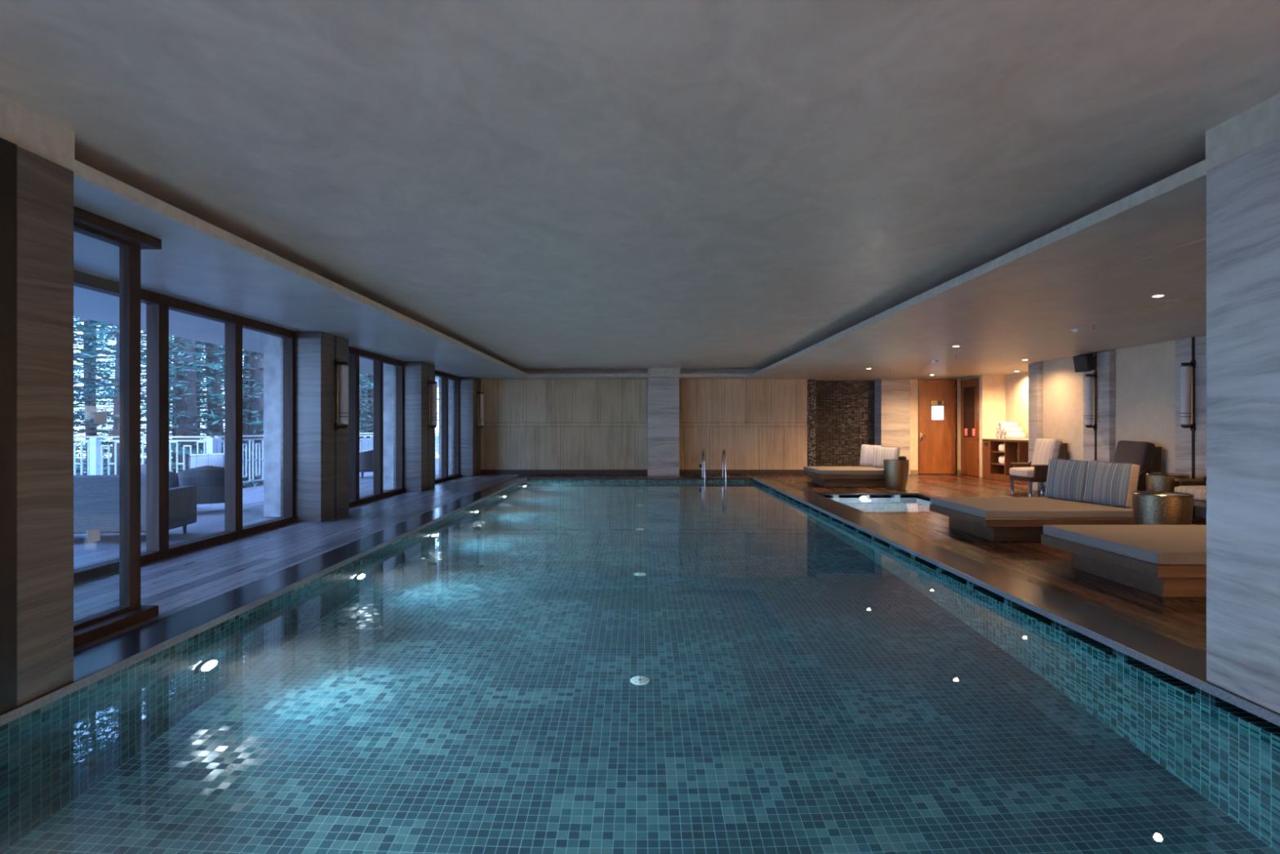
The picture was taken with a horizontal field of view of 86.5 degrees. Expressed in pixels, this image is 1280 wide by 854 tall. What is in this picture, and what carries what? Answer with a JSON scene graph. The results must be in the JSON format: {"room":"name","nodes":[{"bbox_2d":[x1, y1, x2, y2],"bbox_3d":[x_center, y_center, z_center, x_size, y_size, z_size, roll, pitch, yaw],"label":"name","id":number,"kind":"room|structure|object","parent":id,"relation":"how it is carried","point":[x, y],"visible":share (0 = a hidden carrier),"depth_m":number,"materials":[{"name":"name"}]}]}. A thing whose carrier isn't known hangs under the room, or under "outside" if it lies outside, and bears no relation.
{"room":"spa","nodes":[
{"label":"spa","id":0,"kind":"room"},
{"bbox_2d":[73,285,439,387],"bbox_3d":[-6.365,-1.630,14.000,2.270,0.340,40.000,0,0,0],"label":"soffit","id":1,"kind":"structure","parent":0,"point":[89,304],"depth_m":9.46,"materials":[{"name":"paint"}]},
{"bbox_2d":[0,0,1279,368],"bbox_3d":[0.000,-1.710,8.225,7.100,0.120,22.450,0,0,0],"label":"ceiling","id":2,"kind":"structure","parent":0,"point":[526,184],"depth_m":3.88,"materials":[{"name":"paint"}]},
{"bbox_2d":[0,93,1279,376],"bbox_3d":[0.000,-1.530,8.210,7.000,0.240,22.420,0,0,0],"label":"trim","id":3,"kind":"structure","parent":2,"relation":"attached to","point":[1258,126],"depth_m":4.24,"materials":[{"name":"white paint"}]},
{"bbox_2d":[73,176,1206,380],"bbox_3d":[2.475,-1.590,8.900,15.650,0.360,23.800,0,0,0],"label":"ceiling","id":4,"kind":"structure","parent":0,"point":[1028,307],"depth_m":7.80,"materials":[{"name":"paint"}]},
{"bbox_2d":[1092,237,1206,276],"bbox_3d":[4.235,-1.408,3.675,0.030,0.004,5.350,0,0,0],"label":"trim","id":5,"kind":"structure","parent":4,"relation":"attached to","point":[1203,239],"depth_m":5.62,"materials":[{"name":"paint"}]},
{"bbox_2d":[1115,298,1206,314],"bbox_3d":[6.170,-1.406,7.950,1.000,0.008,1.000,0,0,0],"label":"trim","id":6,"kind":"structure","parent":4,"relation":"attached to","point":[1183,304],"depth_m":7.97,"materials":[{"name":"paint"}]},
{"bbox_2d":[73,457,1206,653],"bbox_3d":[-6.900,1.500,14.000,34.200,0.200,40.000,0,0,0],"label":"floor","id":7,"kind":"structure","parent":0,"point":[176,583],"depth_m":7.70,"materials":[{"name":"brown wood"}]},
{"bbox_2d":[17,146,73,705],"bbox_3d":[-3.560,-0.005,3.325,0.880,2.810,0.850,0,0,0],"label":"pillar","id":8,"kind":"structure","parent":7,"relation":"on","point":[45,188],"depth_m":3.56,"materials":[{"name":"stone"}]},
{"bbox_2d":[73,205,161,648],"bbox_3d":[-3.725,-0.004,4.440,0.290,2.808,1.360,0,0,0],"label":"window frame","id":9,"kind":"structure","parent":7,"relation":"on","point":[130,242],"depth_m":4.92,"materials":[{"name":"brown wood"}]},
{"bbox_2d":[86,528,100,542],"bbox_3d":[-3.712,0.738,4.620,0.002,0.085,0.110,0,0,0],"label":"paper notice","id":10,"kind":"object","parent":9,"relation":"attached to","point":[92,535],"visible":1,"depth_m":4.62,"materials":[{"name":"paper"}]},
{"bbox_2d":[93,411,106,423],"bbox_3d":[-3.712,-0.062,4.680,0.002,0.085,0.110,0,0,0],"label":"paper notice","id":11,"kind":"object","parent":9,"relation":"attached to","point":[100,417],"visible":1,"depth_m":4.67,"materials":[{"name":"paper"}]},
{"bbox_2d":[73,474,196,533],"bbox_3d":[-6.897,0.995,8.530,2.080,0.830,0.880,0,0,-8],"label":"wicker sofa","id":12,"kind":"object","parent":7,"relation":"on","point":[95,497],"visible":0.39,"depth_m":8.16,"materials":[{"name":"grey wicker"}]},
{"bbox_2d":[73,435,216,475],"bbox_3d":[-16.225,0.800,14.200,14.690,1.220,0.140,0,0,0],"label":"terrace railing","id":13,"kind":"object","parent":7,"relation":"on","point":[95,448],"visible":0.27,"depth_m":14.18,"materials":[{"name":"white metal"}]},
{"bbox_2d":[140,464,179,488],"bbox_3d":[-8.023,1.016,11.573,0.881,0.792,0.811,0,0,40],"label":"wicker armchair","id":14,"kind":"object","parent":7,"relation":"on","point":[173,477],"visible":0.18,"depth_m":11.26,"materials":[{"name":"wicker"}]},
{"bbox_2d":[73,270,296,583],"bbox_3d":[-5.140,-0.005,7.980,0.160,2.810,4.160,0,0,0],"label":"window","id":15,"kind":"structure","parent":7,"relation":"on","point":[157,305],"depth_m":7.68,"materials":[{"name":"brown wood"}]},
{"bbox_2d":[177,465,224,504],"bbox_3d":[-7.133,1.016,11.269,0.881,0.792,0.811,0,0,-29],"label":"wicker armchair","id":16,"kind":"object","parent":7,"relation":"on","point":[209,480],"visible":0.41,"depth_m":10.94,"materials":[{"name":"wicker"}]},
{"bbox_2d":[189,453,224,468],"bbox_3d":[-7.045,0.685,11.104,0.520,0.514,0.243,0,0,-29],"label":"cushion","id":17,"kind":"object","parent":16,"relation":"on","point":[217,460],"visible":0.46,"depth_m":11.00,"materials":[{"name":"white fabric"}]},
{"bbox_2d":[263,333,280,516],"bbox_3d":[-5.575,-0.030,10.850,0.550,2.860,0.560,0,0,0],"label":"column","id":18,"kind":"structure","parent":7,"relation":"on","point":[272,344],"depth_m":10.57,"materials":[{"name":"white paint"}]},
{"bbox_2d":[280,331,348,521],"bbox_3d":[-5.000,-0.005,10.500,0.600,2.810,0.960,0,0,0],"label":"column","id":19,"kind":"structure","parent":7,"relation":"on","point":[314,350],"depth_m":10.02,"materials":[{"name":"stone"}]},
{"bbox_2d":[334,335,336,517],"bbox_3d":[-4.699,-0.005,10.495,0.005,2.810,0.050,0,0,0],"label":"trim","id":20,"kind":"structure","parent":19,"relation":"attached to","point":[335,335],"depth_m":10.48,"materials":[{"name":"brown metal"}]},
{"bbox_2d":[334,359,348,431],"bbox_3d":[-4.601,-0.492,10.500,0.197,1.105,0.134,0,0,0],"label":"wall sconce","id":21,"kind":"object","parent":19,"relation":"attached to","point":[344,367],"visible":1,"depth_m":10.46,"materials":[{"name":"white glass"}]},
{"bbox_2d":[213,431,439,483],"bbox_3d":[-8.950,0.800,23.680,0.140,1.220,18.780,0,0,0],"label":"terrace railing","id":22,"kind":"object","parent":7,"relation":"on","point":[368,442],"visible":0.14,"depth_m":15.86,"materials":[{"name":"white metal"}]},
{"bbox_2d":[359,449,373,478],"bbox_3d":[-7.717,1.016,18.987,0.811,0.792,0.881,0,0,21],"label":"wicker armchair","id":23,"kind":"object","parent":7,"relation":"on","point":[366,458],"visible":0.37,"depth_m":18.67,"materials":[{"name":"wicker"}]},
{"bbox_2d":[348,346,404,507],"bbox_3d":[-5.140,-0.005,12.800,0.160,2.810,3.720,0,0,0],"label":"window","id":24,"kind":"structure","parent":7,"relation":"on","point":[354,353],"depth_m":13.30,"materials":[{"name":"brown wood"}]},
{"bbox_2d":[382,363,393,489],"bbox_3d":[-5.575,-0.030,15.450,0.550,2.860,0.560,0,0,0],"label":"column","id":25,"kind":"structure","parent":7,"relation":"on","point":[388,370],"depth_m":15.17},
{"bbox_2d":[393,361,435,492],"bbox_3d":[-5.000,-0.005,15.100,0.600,2.810,0.960,0,0,0],"label":"column","id":26,"kind":"structure","parent":7,"relation":"on","point":[415,373],"depth_m":14.62,"materials":[{"name":"stone"}]},
{"bbox_2d":[427,379,437,429],"bbox_3d":[-4.601,-0.492,15.100,0.197,1.105,0.134,0,0,0],"label":"wall sconce","id":27,"kind":"object","parent":26,"relation":"attached to","point":[433,384],"visible":1,"depth_m":15.05,"materials":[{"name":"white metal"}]},
{"bbox_2d":[439,377,451,475],"bbox_3d":[-5.575,-0.030,20.050,0.550,2.860,0.560,0,0,0],"label":"column","id":28,"kind":"structure","parent":7,"relation":"on","point":[440,378],"depth_m":19.77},
{"bbox_2d":[435,370,460,483],"bbox_3d":[-5.140,-0.005,17.360,0.160,2.810,3.640,0,0,0],"label":"window","id":29,"kind":"structure","parent":7,"relation":"on","point":[445,376],"depth_m":17.97,"materials":[{"name":"brown wood"}]},
{"bbox_2d":[451,377,480,476],"bbox_3d":[-5.000,-0.005,19.620,0.600,2.810,0.960,0,0,0],"label":"column","id":30,"kind":"structure","parent":7,"relation":"on","point":[468,385],"depth_m":19.14,"materials":[{"name":"stone"}]},
{"bbox_2d":[476,391,484,429],"bbox_3d":[-4.601,-0.492,19.620,0.197,1.105,0.134,0,0,0],"label":"wall sconce","id":31,"kind":"object","parent":30,"relation":"attached to","point":[481,393],"visible":1,"depth_m":19.58,"materials":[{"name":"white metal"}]},
{"bbox_2d":[647,377,679,475],"bbox_3d":[0.670,-0.005,19.750,0.900,2.810,0.700,0,0,0],"label":"column","id":32,"kind":"structure","parent":7,"relation":"on","point":[663,393],"depth_m":19.40,"materials":[{"name":"stone"}]},
{"bbox_2d":[701,448,726,482],"bbox_3d":[2.050,1.555,18.830,0.670,1.891,0.740,0,0,0],"label":"pool ladder","id":33,"kind":"object","parent":7,"relation":"attached to","point":[724,450],"visible":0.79,"depth_m":18.64,"materials":[{"name":"metal"}]},
{"bbox_2d":[803,466,886,486],"bbox_3d":[5.160,1.196,16.540,2.020,0.409,1.580,0,0,0],"label":"daybed","id":34,"kind":"object","parent":7,"relation":"on","point":[824,476],"visible":0.74,"depth_m":15.93,"materials":[{"name":"fabric"}]},
{"bbox_2d":[859,444,885,466],"bbox_3d":[5.818,0.724,17.029,0.258,0.568,0.600,0,0,-38],"label":"cushion","id":35,"kind":"object","parent":34,"relation":"on","point":[867,451],"visible":0.6,"depth_m":17.04,"materials":[{"name":"grey fabric"}]},
{"bbox_2d":[872,446,900,467],"bbox_3d":[5.965,0.741,16.461,0.600,0.538,0.266,0,0,40],"label":"cushion","id":36,"kind":"object","parent":34,"relation":"on","point":[880,453],"visible":0.63,"depth_m":16.42,"materials":[{"name":"grey fabric"}]},
{"bbox_2d":[875,378,910,474],"bbox_3d":[7.535,-0.005,20.370,0.850,2.810,0.660,0,0,0],"label":"column","id":37,"kind":"structure","parent":7,"relation":"on","point":[892,396],"depth_m":20.04,"materials":[{"name":"stone"}]},
{"bbox_2d":[883,458,909,489],"bbox_3d":[5.780,1.068,15.350,0.556,0.664,0.556,0,0,0],"label":"table","id":38,"kind":"object","parent":7,"relation":"on","point":[895,470],"visible":0.98,"depth_m":15.15,"materials":[{"name":"gold metal"}]},
{"bbox_2d":[981,438,1028,484],"bbox_3d":[9.765,0.853,17.025,0.650,1.095,3.550,0,0,0],"label":"base cabinet","id":39,"kind":"object","parent":7,"relation":"on","point":[993,468],"visible":0.44,"depth_m":17.79,"materials":[{"name":"brown wood"}]},
{"bbox_2d":[981,438,1028,440],"bbox_3d":[9.765,0.323,17.025,0.650,0.035,3.550,0,0,0],"label":"countertop","id":40,"kind":"structure","parent":39,"relation":"on","point":[1015,439],"depth_m":17.52,"materials":[{"name":"stone"}]},
{"bbox_2d":[1004,432,1024,438],"bbox_3d":[9.782,0.226,17.744,0.434,0.158,0.163,0,0,1],"label":"rolled towel","id":41,"kind":"object","parent":40,"relation":"on","point":[1008,435],"visible":0.98,"depth_m":17.68,"materials":[{"name":"fabric"}]},
{"bbox_2d":[929,497,1134,541],"bbox_3d":[5.150,1.196,8.940,2.020,0.409,1.580,0,0,0],"label":"daybed","id":42,"kind":"object","parent":7,"relation":"on","point":[991,518],"visible":0.88,"depth_m":8.33,"materials":[{"name":"fabric"}]},
{"bbox_2d":[1044,457,1088,502],"bbox_3d":[5.867,0.724,9.300,0.258,0.568,0.640,0,0,-12],"label":"cushion","id":43,"kind":"object","parent":42,"relation":"on","point":[1065,478],"visible":0.87,"depth_m":9.23,"materials":[{"name":"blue fabric"}]},
{"bbox_2d":[1082,460,1140,507],"bbox_3d":[5.997,0.724,8.670,0.258,0.568,0.640,0,0,-12],"label":"cushion","id":44,"kind":"object","parent":42,"relation":"on","point":[1108,483],"visible":0.94,"depth_m":8.55,"materials":[{"name":"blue fabric"}]},
{"bbox_2d":[1008,438,1067,495],"bbox_3d":[8.329,0.819,14.290,0.803,1.162,0.836,0,0,0],"label":"lounge armchair","id":45,"kind":"object","parent":7,"relation":"on","point":[1035,470],"visible":0.82,"depth_m":14.05,"materials":[{"name":"beige fabric"}]},
{"bbox_2d":[1008,466,1034,477],"bbox_3d":[8.260,0.954,14.290,0.666,0.212,0.690,0,0,0],"label":"seat cushion","id":46,"kind":"object","parent":45,"relation":"on","point":[1015,472],"depth_m":14.19,"materials":[{"name":"beige fabric"}]},
{"bbox_2d":[1031,438,1062,466],"bbox_3d":[8.539,0.577,14.290,0.332,0.678,0.690,0,0,0],"label":"cushion","id":47,"kind":"object","parent":45,"relation":"on","point":[1045,449],"depth_m":14.14,"materials":[{"name":"beige fabric"}]},
{"bbox_2d":[1040,524,1206,596],"bbox_3d":[5.130,1.196,6.200,2.020,0.409,1.580,0,0,0],"label":"daybed","id":48,"kind":"object","parent":7,"relation":"on","point":[1160,560],"visible":0.66,"depth_m":5.95,"materials":[{"name":"beige fabric"}]},
{"bbox_2d":[1113,440,1161,490],"bbox_3d":[8.309,0.819,11.760,0.803,1.162,0.836,0,0,0],"label":"lounge armchair","id":49,"kind":"object","parent":7,"relation":"on","point":[1146,455],"visible":0.4,"depth_m":11.42,"materials":[{"name":"brown fabric"}]},
{"bbox_2d":[1113,440,1155,471],"bbox_3d":[8.519,0.577,11.760,0.332,0.678,0.690,0,0,0],"label":"cushion","id":50,"kind":"object","parent":49,"relation":"on","point":[1139,453],"depth_m":11.56,"materials":[{"name":"brown fabric"}]},
{"bbox_2d":[1131,490,1194,524],"bbox_3d":[5.820,1.068,7.580,0.556,0.664,0.556,0,0,0],"label":"table","id":51,"kind":"object","parent":7,"relation":"on","point":[1148,507],"visible":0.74,"depth_m":7.39,"materials":[{"name":"gold metal"}]},
{"bbox_2d":[1145,472,1190,492],"bbox_3d":[8.280,1.068,10.680,0.556,0.664,0.556,0,0,0],"label":"table","id":52,"kind":"object","parent":7,"relation":"on","point":[1161,482],"visible":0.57,"depth_m":10.53,"materials":[{"name":"gold metal"}]},
{"bbox_2d":[1174,475,1206,507],"bbox_3d":[8.278,0.819,9.710,0.803,1.162,0.836,0,0,0],"label":"lounge armchair","id":53,"kind":"object","parent":7,"relation":"on","point":[1197,486],"visible":0.1,"depth_m":9.81,"materials":[{"name":"beige fabric"}]},
{"bbox_2d":[1174,485,1206,501],"bbox_3d":[8.210,0.954,9.710,0.666,0.212,0.690,0,0,0],"label":"seat cushion","id":54,"kind":"object","parent":53,"relation":"on","point":[1199,492],"depth_m":9.68,"materials":[{"name":"beige fabric"}]},
{"bbox_2d":[1206,137,1279,713],"bbox_3d":[3.560,-0.005,3.175,0.880,2.810,1.150,0,0,0],"label":"pillar","id":55,"kind":"structure","parent":7,"relation":"on","point":[1243,192],"depth_m":3.52,"materials":[{"name":"stone"}]},
{"bbox_2d":[0,480,1279,738],"bbox_3d":[1.350,2.125,8.500,9.500,1.370,20.800,0,0,0],"label":"pool coping","id":56,"kind":"structure","parent":0,"point":[33,716],"depth_m":4.84,"materials":[{"name":"stone"}]},
{"bbox_2d":[0,137,17,713],"bbox_3d":[-3.119,-0.005,3.355,0.007,2.810,0.090,0,0,0],"label":"trim","id":57,"kind":"structure","parent":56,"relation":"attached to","point":[8,150],"depth_m":3.35,"materials":[{"name":"brown metal"}]},
{"bbox_2d":[0,476,1279,715],"bbox_3d":[0.000,1.421,8.500,7.000,0.049,21.000,0,0,0],"label":"trim","id":58,"kind":"structure","parent":56,"relation":"on","point":[87,661],"depth_m":5.58,"materials":[{"name":"stone"}]},
{"bbox_2d":[0,478,1279,726],"bbox_3d":[0.000,1.421,8.500,6.200,0.047,20.200,0,0,0],"label":"trim","id":59,"kind":"structure","parent":56,"relation":"on","point":[11,715],"depth_m":4.57,"materials":[{"name":"grey stone"}]},
{"bbox_2d":[804,492,942,513],"bbox_3d":[4.775,1.419,12.800,2.550,0.043,3.600,0,0,0],"label":"trim","id":60,"kind":"structure","parent":56,"relation":"on","point":[817,495],"depth_m":13.78,"materials":[{"name":"stone"}]},
{"bbox_2d":[480,379,807,469],"bbox_3d":[-0.255,-0.015,20.200,10.390,2.830,0.200,0,0,0],"label":"wall","id":61,"kind":"structure","parent":0,"point":[529,424],"depth_m":20.10,"materials":[{"name":"wood"}]},
{"bbox_2d":[480,469,803,474],"bbox_3d":[0.120,1.330,20.090,9.640,0.140,0.020,0,0,0],"label":"baseboard","id":62,"kind":"structure","parent":61,"relation":"attached to","point":[482,471],"depth_m":20.08,"materials":[{"name":"brown wood"}]},
{"bbox_2d":[807,379,816,466],"bbox_3d":[5.070,-0.015,20.375,0.260,2.830,0.550,0,0,0],"label":"wall niche","id":63,"kind":"object","parent":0,"point":[811,384],"visible":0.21,"depth_m":20.10,"materials":[{"name":"tile"}]},
{"bbox_2d":[816,380,875,466],"bbox_3d":[6.155,-0.015,20.650,1.910,2.830,0.100,0,0,0],"label":"wall niche","id":64,"kind":"object","parent":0,"point":[837,425],"visible":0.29,"depth_m":20.60,"materials":[{"name":"black tile"}]},
{"bbox_2d":[910,361,1037,477],"bbox_3d":[9.105,-0.025,17.725,2.290,2.850,5.350,0,0,0],"label":"wall","id":65,"kind":"structure","parent":0,"point":[1002,397],"depth_m":18.82,"materials":[{"name":"beige paint"}]},
{"bbox_2d":[918,378,956,474],"bbox_3d":[8.790,-0.005,20.086,1.140,2.810,0.149,0,0,0],"label":"door","id":66,"kind":"structure","parent":65,"relation":"in","point":[937,397],"depth_m":20.09,"materials":[{"name":"brown wood"}]},
{"bbox_2d":[960,377,979,476],"bbox_3d":[9.481,0.005,19.532,0.078,2.770,1.097,0,0,0],"label":"door","id":67,"kind":"structure","parent":65,"relation":"in","point":[970,388],"depth_m":19.49,"materials":[{"name":"brown wood"}]},
{"bbox_2d":[1037,334,1205,485],"bbox_3d":[8.900,-0.025,6.025,0.200,2.850,18.050,0,0,0],"label":"wall","id":68,"kind":"structure","parent":0,"point":[1145,374],"depth_m":12.19,"materials":[{"name":"beige paint"}]},
{"bbox_2d":[1028,362,1042,491],"bbox_3d":[8.740,-0.005,15.025,0.120,2.810,0.350,0,0,0],"label":"pilaster","id":69,"kind":"object","parent":68,"relation":"attached to","point":[1035,370],"visible":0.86,"depth_m":14.96,"materials":[{"name":"stone"}]},
{"bbox_2d":[1094,352,1097,460],"bbox_3d":[8.680,-0.005,12.950,0.007,2.810,0.060,0,0,0],"label":"trim","id":70,"kind":"structure","parent":68,"relation":"attached to","point":[1095,353],"depth_m":12.94,"materials":[{"name":"brown metal"}]},
{"bbox_2d":[1083,351,1115,462],"bbox_3d":[8.740,-0.005,12.950,0.120,2.810,0.740,0,0,0],"label":"pilaster","id":71,"kind":"object","parent":68,"relation":"attached to","point":[1106,361],"visible":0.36,"depth_m":12.72,"materials":[{"name":"stone"}]},
{"bbox_2d":[1072,353,1096,372],"bbox_3d":[8.489,-1.220,12.963,0.361,0.348,0.260,0,0,-25],"label":"loudspeaker","id":72,"kind":"object","parent":71,"relation":"attached to","point":[1082,362],"visible":1,"depth_m":12.86,"materials":[{"name":"black plastic"}]},
{"bbox_2d":[1073,355,1088,372],"bbox_3d":[8.360,-1.192,12.903,0.076,0.282,0.240,0,0,-25],"label":"speaker grille","id":73,"kind":"object","parent":72,"relation":"attached to","point":[1081,362],"depth_m":12.89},
{"bbox_2d":[1084,372,1097,430],"bbox_3d":[8.582,-0.492,12.950,0.197,1.105,0.134,0,0,0],"label":"wall sconce","id":74,"kind":"object","parent":71,"relation":"attached to","point":[1089,378],"visible":1,"depth_m":12.91,"materials":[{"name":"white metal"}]},
{"bbox_2d":[1175,334,1206,518],"bbox_3d":[8.740,-0.005,10.665,0.120,2.810,0.730,0,0,0],"label":"pilaster","id":75,"kind":"object","parent":68,"relation":"attached to","point":[1183,346],"visible":0.38,"depth_m":10.62,"materials":[{"name":"stone"}]},
{"bbox_2d":[1179,360,1195,431],"bbox_3d":[8.582,-0.492,10.660,0.197,1.105,0.134,0,0,0],"label":"wall sconce","id":76,"kind":"object","parent":75,"relation":"attached to","point":[1184,413],"visible":1,"depth_m":10.62,"materials":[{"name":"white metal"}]},
{"bbox_2d":[1191,337,1195,516],"bbox_3d":[8.680,-0.005,10.665,0.007,2.810,0.060,0,0,0],"label":"trim","id":77,"kind":"structure","parent":68,"relation":"attached to","point":[1193,338],"depth_m":10.65,"materials":[{"name":"brown metal"}]},
{"bbox_3d":[0.150,2.910,8.500,7.100,0.200,20.800,0,0,0],"label":"floor","id":78,"kind":"structure","parent":0,"visible":0},
{"bbox_2d":[0,482,1279,853],"bbox_3d":[0.075,2.185,8.500,6.450,1.350,20.300,0,0,0],"label":"pool water","id":79,"kind":"object","parent":78,"relation":"on","point":[540,668],"visible":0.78,"depth_m":3.53,"materials":[{"name":"teal liquid"}]},
{"bbox_3d":[4.775,2.375,12.800,2.750,0.150,3.800,0,0,0],"label":"floor","id":80,"kind":"structure","parent":0,"visible":0},
{"bbox_2d":[829,497,932,511],"bbox_3d":[4.775,1.920,12.800,2.210,0.820,3.260,0,0,0],"label":"pool water","id":81,"kind":"object","parent":80,"relation":"on","point":[868,504],"visible":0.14,"depth_m":13.31,"materials":[{"name":"liquid"}]},
{"label":"outside","id":82,"kind":"structure","parent":0,"visible":0},
{"bbox_2d":[75,457,437,474],"bbox_3d":[-60.000,6.500,40.000,120.000,0.200,200.000,0,0,0],"label":"ground","id":83,"kind":"structure","parent":82,"point":[104,458],"depth_m":109.91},
{"bbox_2d":[73,319,115,473],"bbox_3d":[-22.018,-4.597,25.273,5.976,22.008,5.571,0,0,29],"label":"conifer tree","id":84,"kind":"object","parent":83,"relation":"on","point":[96,409],"visible":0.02,"depth_m":26.18,"materials":[{"name":"green plant"}]},
{"bbox_2d":[73,317,116,474],"bbox_3d":[-19.461,-5.596,21.561,5.893,24.012,6.062,0,0,-43],"label":"conifer tree","id":85,"kind":"object","parent":83,"relation":"on","point":[76,343],"visible":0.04,"depth_m":22.41,"materials":[{"name":"green plant"}]},
{"bbox_2d":[73,320,142,466],"bbox_3d":[-33.569,-4.597,41.712,5.976,22.008,5.571,0,0,4],"label":"conifer tree","id":86,"kind":"object","parent":83,"relation":"on","point":[74,320],"visible":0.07,"depth_m":41.26,"materials":[{"name":"green plant"}]},
{"bbox_2d":[73,318,142,473],"bbox_3d":[-35.281,-3.596,43.891,5.996,20.010,5.646,0,0,-3],"label":"conifer tree","id":87,"kind":"object","parent":83,"relation":"on","point":[75,318],"visible":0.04,"depth_m":43.65,"materials":[{"name":"green plant"}]},
{"bbox_2d":[73,322,143,475],"bbox_3d":[-20.425,-5.596,23.033,6.062,24.012,5.893,0,0,-12],"label":"conifer tree","id":88,"kind":"object","parent":83,"relation":"on","point":[104,340],"visible":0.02,"depth_m":24.24,"materials":[{"name":"green plant"}]},
{"bbox_2d":[73,317,146,473],"bbox_3d":[-25.456,-4.597,32.209,5.571,22.008,5.976,0,0,11],"label":"conifer tree","id":89,"kind":"object","parent":83,"relation":"on","point":[88,407],"visible":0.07,"depth_m":31.85,"materials":[{"name":"green plant"}]},
{"bbox_2d":[73,321,172,472],"bbox_3d":[-30.481,-5.596,40.556,6.062,24.012,5.893,0,0,-10],"label":"conifer tree","id":90,"kind":"object","parent":83,"relation":"on","point":[112,410],"visible":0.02,"depth_m":40.19,"materials":[{"name":"green plant"}]},
{"bbox_2d":[73,323,175,465],"bbox_3d":[-21.498,-4.597,28.807,5.976,22.008,5.571,0,0,-30],"label":"conifer tree","id":91,"kind":"object","parent":83,"relation":"on","point":[114,335],"visible":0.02,"depth_m":28.80,"materials":[{"name":"green plant"}]},
{"bbox_2d":[73,316,201,473],"bbox_3d":[-14.249,-5.596,16.933,6.062,24.012,5.893,0,0,43],"label":"conifer tree","id":92,"kind":"object","parent":83,"relation":"on","point":[104,365],"visible":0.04,"depth_m":17.00,"materials":[{"name":"green plant"}]},
{"bbox_2d":[73,325,205,470],"bbox_3d":[-22.587,-4.597,32.093,5.976,22.008,5.571,0,0,-4],"label":"conifer tree","id":93,"kind":"object","parent":83,"relation":"on","point":[142,342],"visible":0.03,"depth_m":31.22,"materials":[{"name":"green plant"}]},
{"bbox_2d":[80,325,224,462],"bbox_3d":[-18.610,-4.597,26.636,5.976,22.008,5.571,0,0,-26],"label":"conifer tree","id":94,"kind":"object","parent":83,"relation":"on","point":[103,362],"visible":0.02,"depth_m":26.67,"materials":[{"name":"green plant"}]},
{"bbox_2d":[89,330,223,472],"bbox_3d":[-20.790,-3.596,30.227,5.646,20.010,5.996,0,0,-32],"label":"conifer tree","id":95,"kind":"object","parent":83,"relation":"on","point":[173,407],"visible":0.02,"depth_m":30.13,"materials":[{"name":"green plant"}]},
{"bbox_2d":[76,336,248,473],"bbox_3d":[-15.255,-5.596,22.721,5.893,24.012,6.062,0,0,-33],"label":"conifer tree","id":96,"kind":"object","parent":83,"relation":"on","point":[197,342],"visible":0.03,"depth_m":22.78,"materials":[{"name":"green plant"}]},
{"bbox_2d":[73,320,262,484],"bbox_3d":[-12.172,-5.596,15.703,5.893,24.012,6.062,0,0,-25],"label":"conifer tree","id":97,"kind":"object","parent":83,"relation":"on","point":[115,431],"visible":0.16,"depth_m":15.74,"materials":[{"name":"green plant"}]},
{"bbox_2d":[73,322,263,487],"bbox_3d":[-12.303,-5.596,18.997,5.893,24.012,6.062,0,0,18],"label":"conifer tree","id":98,"kind":"object","parent":83,"relation":"on","point":[190,405],"visible":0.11,"depth_m":18.66,"materials":[{"name":"green plant"}]},
{"bbox_2d":[104,335,263,479],"bbox_3d":[-12.931,-4.597,21.429,5.571,22.008,5.976,0,0,-20],"label":"conifer tree","id":99,"kind":"object","parent":83,"relation":"on","point":[215,428],"visible":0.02,"depth_m":20.85,"materials":[{"name":"green plant"}]},
{"bbox_2d":[144,345,263,488],"bbox_3d":[-11.448,-4.597,19.902,5.976,22.008,5.571,0,0,39],"label":"conifer tree","id":100,"kind":"object","parent":83,"relation":"on","point":[255,405],"visible":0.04,"depth_m":20.18,"materials":[{"name":"green plant"}]},
{"bbox_2d":[168,340,251,488],"bbox_3d":[-13.052,-3.596,22.715,5.996,20.010,5.646,0,0,2],"label":"conifer tree","id":101,"kind":"object","parent":83,"relation":"on","point":[247,358],"visible":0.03,"depth_m":22.42,"materials":[{"name":"green plant"}]},
{"bbox_2d":[359,373,368,453],"bbox_3d":[-13.808,-3.596,32.926,5.646,20.010,5.996,0,0,-4],"label":"conifer tree","id":102,"kind":"object","parent":83,"relation":"on","point":[360,381],"visible":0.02,"depth_m":32.91,"materials":[{"name":"green plant"}]},
{"bbox_2d":[361,373,368,449],"bbox_3d":[-14.510,-5.596,36.437,5.893,24.012,6.062,0,0,30],"label":"conifer tree","id":103,"kind":"object","parent":83,"relation":"on","point":[362,401],"visible":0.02,"depth_m":36.16,"materials":[{"name":"green plant"}]},
{"bbox_2d":[359,372,373,451],"bbox_3d":[-12.575,-4.597,27.555,5.571,22.008,5.976,0,0,-25],"label":"conifer tree","id":104,"kind":"object","parent":83,"relation":"on","point":[360,377],"visible":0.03,"depth_m":28.30,"materials":[{"name":"green plant"}]},
{"bbox_2d":[359,374,373,443],"bbox_3d":[-11.304,-5.596,26.024,5.893,24.012,6.062,0,0,13],"label":"conifer tree","id":105,"kind":"object","parent":83,"relation":"on","point":[367,380],"visible":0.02,"depth_m":26.12,"materials":[{"name":"green plant"}]},
{"bbox_2d":[359,373,439,458],"bbox_3d":[-12.150,-5.596,31.207,6.062,24.012,5.893,0,0,8],"label":"conifer tree","id":106,"kind":"object","parent":83,"relation":"on","point":[370,379],"visible":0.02,"depth_m":31.23,"materials":[{"name":"green plant"}]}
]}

